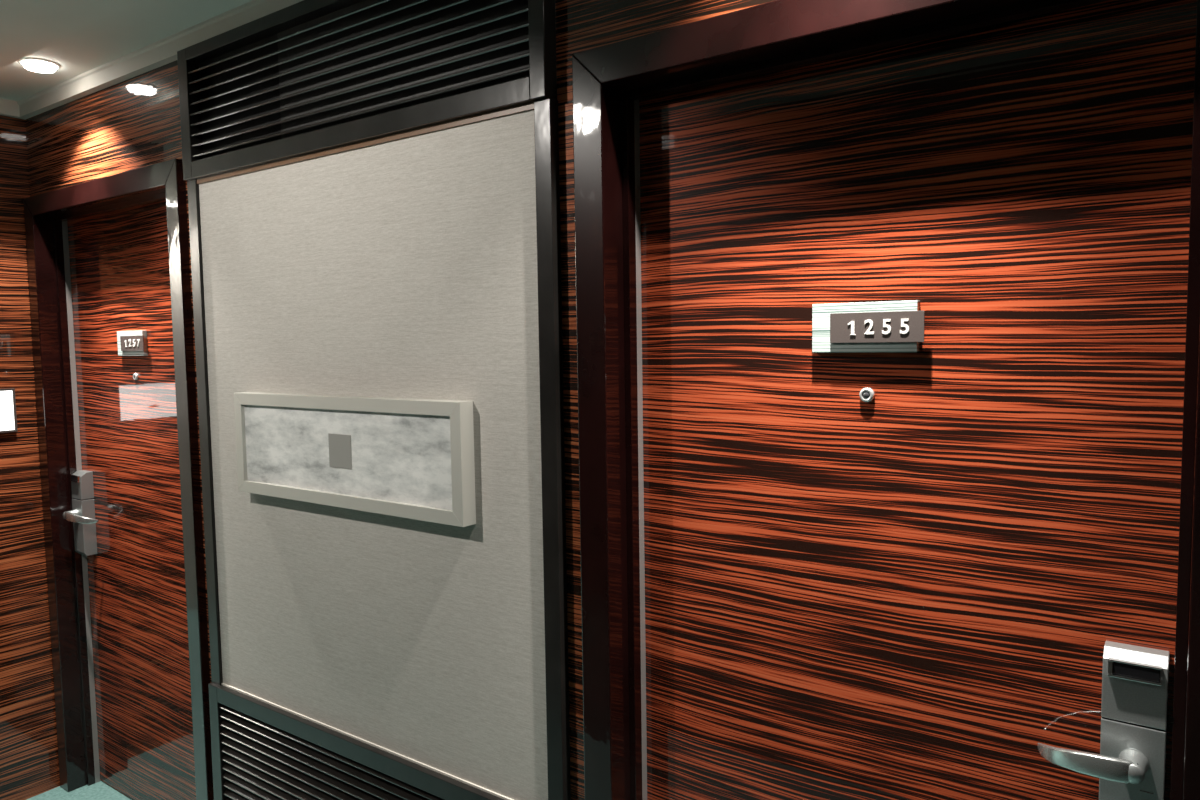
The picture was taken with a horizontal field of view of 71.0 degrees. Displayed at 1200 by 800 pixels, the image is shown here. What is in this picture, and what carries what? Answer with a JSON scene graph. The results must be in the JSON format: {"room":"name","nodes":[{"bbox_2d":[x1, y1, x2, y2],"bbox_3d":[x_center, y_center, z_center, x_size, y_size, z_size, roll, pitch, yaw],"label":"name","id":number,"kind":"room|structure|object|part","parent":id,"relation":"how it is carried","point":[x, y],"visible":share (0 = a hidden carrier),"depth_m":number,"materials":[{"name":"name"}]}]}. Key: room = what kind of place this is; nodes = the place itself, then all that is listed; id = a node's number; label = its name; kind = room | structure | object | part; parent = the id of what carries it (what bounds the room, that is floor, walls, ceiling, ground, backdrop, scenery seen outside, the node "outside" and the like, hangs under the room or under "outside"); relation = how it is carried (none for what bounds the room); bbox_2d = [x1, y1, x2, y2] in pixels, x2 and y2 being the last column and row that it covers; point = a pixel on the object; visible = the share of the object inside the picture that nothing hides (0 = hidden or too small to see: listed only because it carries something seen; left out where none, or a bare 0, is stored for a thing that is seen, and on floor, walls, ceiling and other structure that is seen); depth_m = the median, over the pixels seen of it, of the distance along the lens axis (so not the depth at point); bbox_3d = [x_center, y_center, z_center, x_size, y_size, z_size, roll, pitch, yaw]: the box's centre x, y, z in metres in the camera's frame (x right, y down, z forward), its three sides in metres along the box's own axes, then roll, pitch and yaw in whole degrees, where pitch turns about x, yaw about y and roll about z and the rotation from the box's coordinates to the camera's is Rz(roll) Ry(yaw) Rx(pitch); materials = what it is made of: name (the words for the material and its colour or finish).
{"room":"hotel corridor","nodes":[
{"label":"hotel corridor","id":0,"kind":"room"},
{"bbox_2d":[0,115,59,799],"bbox_3d":[-2.185,0.205,3.058,0.160,2.528,0.750,2,5,35],"label":"wall","id":1,"kind":"structure","parent":0,"point":[29,760],"depth_m":3.04,"materials":[{"name":"brown wood"}]},
{"bbox_2d":[0,388,17,432],"bbox_3d":[-2.195,0.046,2.885,0.016,0.156,0.329,2,5,35],"label":"wall sign","id":2,"kind":"object","parent":1,"relation":"attached to","point":[8,415],"visible":1,"depth_m":3.00,"materials":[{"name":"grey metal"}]},
{"bbox_2d":[0,98,27,119],"bbox_3d":[-2.202,-1.018,2.814,0.026,0.053,0.496,2,5,35],"label":"trim","id":3,"kind":"structure","parent":1,"relation":"attached to","point":[10,108],"depth_m":2.96,"materials":[{"name":"white paint"}]},
{"bbox_2d":[26,780,132,799],"bbox_3d":[-1.661,1.579,2.144,9.900,0.100,1.850,2,5,35],"label":"floor","id":4,"kind":"structure","parent":0,"point":[101,790],"depth_m":3.12,"materials":[{"name":"teal carpet"}]},
{"bbox_2d":[0,0,251,100],"bbox_3d":[-1.701,-1.039,1.959,9.900,0.146,1.850,2,5,35],"label":"ceiling","id":5,"kind":"structure","parent":0,"point":[81,36],"depth_m":2.29,"materials":[{"name":"paint"}]},
{"bbox_2d":[18,57,60,72],"bbox_3d":[-1.726,-1.027,2.590,0.111,0.020,0.111,2,5,35],"label":"recessed light","id":6,"kind":"object","parent":5,"relation":"in","point":[32,64],"visible":0.98,"depth_m":2.57,"materials":[{"name":"white glass"}]},
{"bbox_2d":[25,0,774,799],"bbox_3d":[0.414,0.274,1.516,5.865,2.528,0.254,2,5,35],"label":"wall","id":7,"kind":"structure","parent":0,"point":[133,123],"depth_m":1.72,"materials":[{"name":"brown wood"}]},
{"bbox_2d":[23,159,213,799],"bbox_3d":[-1.584,0.379,2.853,1.047,2.191,0.150,2,5,35],"label":"door frame","id":8,"kind":"structure","parent":7,"relation":"attached to","point":[47,215],"depth_m":3.03,"materials":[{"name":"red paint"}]},
{"bbox_2d":[63,200,195,799],"bbox_3d":[-1.578,0.410,2.864,0.905,2.115,0.135,2,5,35],"label":"door","id":9,"kind":"structure","parent":7,"relation":"in","point":[125,514],"depth_m":2.92,"materials":[{"name":"brown wood"}]},
{"bbox_3d":[-1.876,0.423,3.023,0.143,0.040,0.039,0,4,14],"label":"lever handle","id":10,"kind":"part","parent":9,"relation":"part of","materials":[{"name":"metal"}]},
{"bbox_3d":[-1.565,-0.190,2.811,0.154,0.050,0.003,2,5,35],"label":"number plate","id":11,"kind":"part","parent":9,"relation":"part of","materials":[{"name":"metal"}]},
{"bbox_2d":[17,0,302,117],"bbox_3d":[0.323,-0.950,1.305,5.839,0.053,0.032,2,5,35],"label":"trim","id":12,"kind":"structure","parent":7,"relation":"attached to","point":[162,52],"depth_m":2.48,"materials":[{"name":"white paint"}]},
{"bbox_2d":[208,682,503,799],"bbox_3d":[-0.603,1.153,2.133,1.314,0.600,0.038,2,5,35],"label":"air vent","id":13,"kind":"object","parent":7,"relation":"in","point":[261,750],"visible":0.9,"depth_m":2.25,"materials":[{"name":"black metal"}]},
{"bbox_2d":[177,0,556,180],"bbox_3d":[-0.633,-0.780,1.996,1.314,0.354,0.038,2,5,35],"label":"air vent","id":14,"kind":"object","parent":7,"relation":"in","point":[303,77],"visible":0.87,"depth_m":1.96,"materials":[{"name":"black metal"}]},
{"bbox_2d":[187,98,570,799],"bbox_3d":[-0.616,0.125,2.066,1.321,1.460,0.026,2,5,35],"label":"wall panel","id":15,"kind":"object","parent":7,"relation":"attached to","point":[424,262],"visible":0.99,"depth_m":1.94,"materials":[{"name":"fabric"}]},
{"bbox_3d":[-1.135,0.107,2.434,0.046,1.460,0.026,2,5,35],"label":"post","id":16,"kind":"part","parent":15,"relation":"part of","materials":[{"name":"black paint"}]},
{"bbox_2d":[234,392,475,526],"bbox_3d":[-0.628,0.125,2.044,0.848,0.268,0.040,2,5,35],"label":"framed picture","id":17,"kind":"object","parent":15,"relation":"attached to","point":[409,458],"visible":1,"depth_m":1.98,"materials":[{"name":"beige metal"}]},
{"bbox_3d":[-0.624,-0.597,2.014,1.233,0.013,0.023,2,5,35],"label":"trim","id":18,"kind":"part","parent":15,"relation":"part of","materials":[{"name":"brown"}]},
{"bbox_3d":[-0.606,0.851,2.111,1.233,0.005,0.004,2,5,35],"label":"trim","id":19,"kind":"part","parent":15,"relation":"part of","materials":[{"name":"white metal"}]},
{"bbox_3d":[-0.095,0.143,1.695,0.041,1.460,0.026,2,5,35],"label":"post","id":20,"kind":"part","parent":15,"relation":"part of","materials":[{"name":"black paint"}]},
{"bbox_2d":[572,0,1199,799],"bbox_3d":[0.433,0.450,1.420,1.047,2.191,0.150,2,5,35],"label":"door frame","id":21,"kind":"structure","parent":7,"relation":"attached to","point":[609,81],"depth_m":1.58,"materials":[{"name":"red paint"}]},
{"bbox_2d":[639,0,1196,799],"bbox_3d":[0.440,0.481,1.431,0.905,2.115,0.135,2,5,35],"label":"door","id":22,"kind":"structure","parent":7,"relation":"in","point":[914,313],"depth_m":1.36,"materials":[{"name":"brown wood"}]},
{"bbox_3d":[0.452,-0.119,1.379,0.154,0.050,0.003,2,5,35],"label":"number plate","id":23,"kind":"part","parent":22,"relation":"part of","materials":[{"name":"metal"}]},
{"bbox_3d":[0.688,0.513,1.203,0.039,0.040,0.143,-4,5,-33],"label":"lever handle","id":24,"kind":"part","parent":22,"relation":"part of","materials":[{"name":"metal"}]}
]}

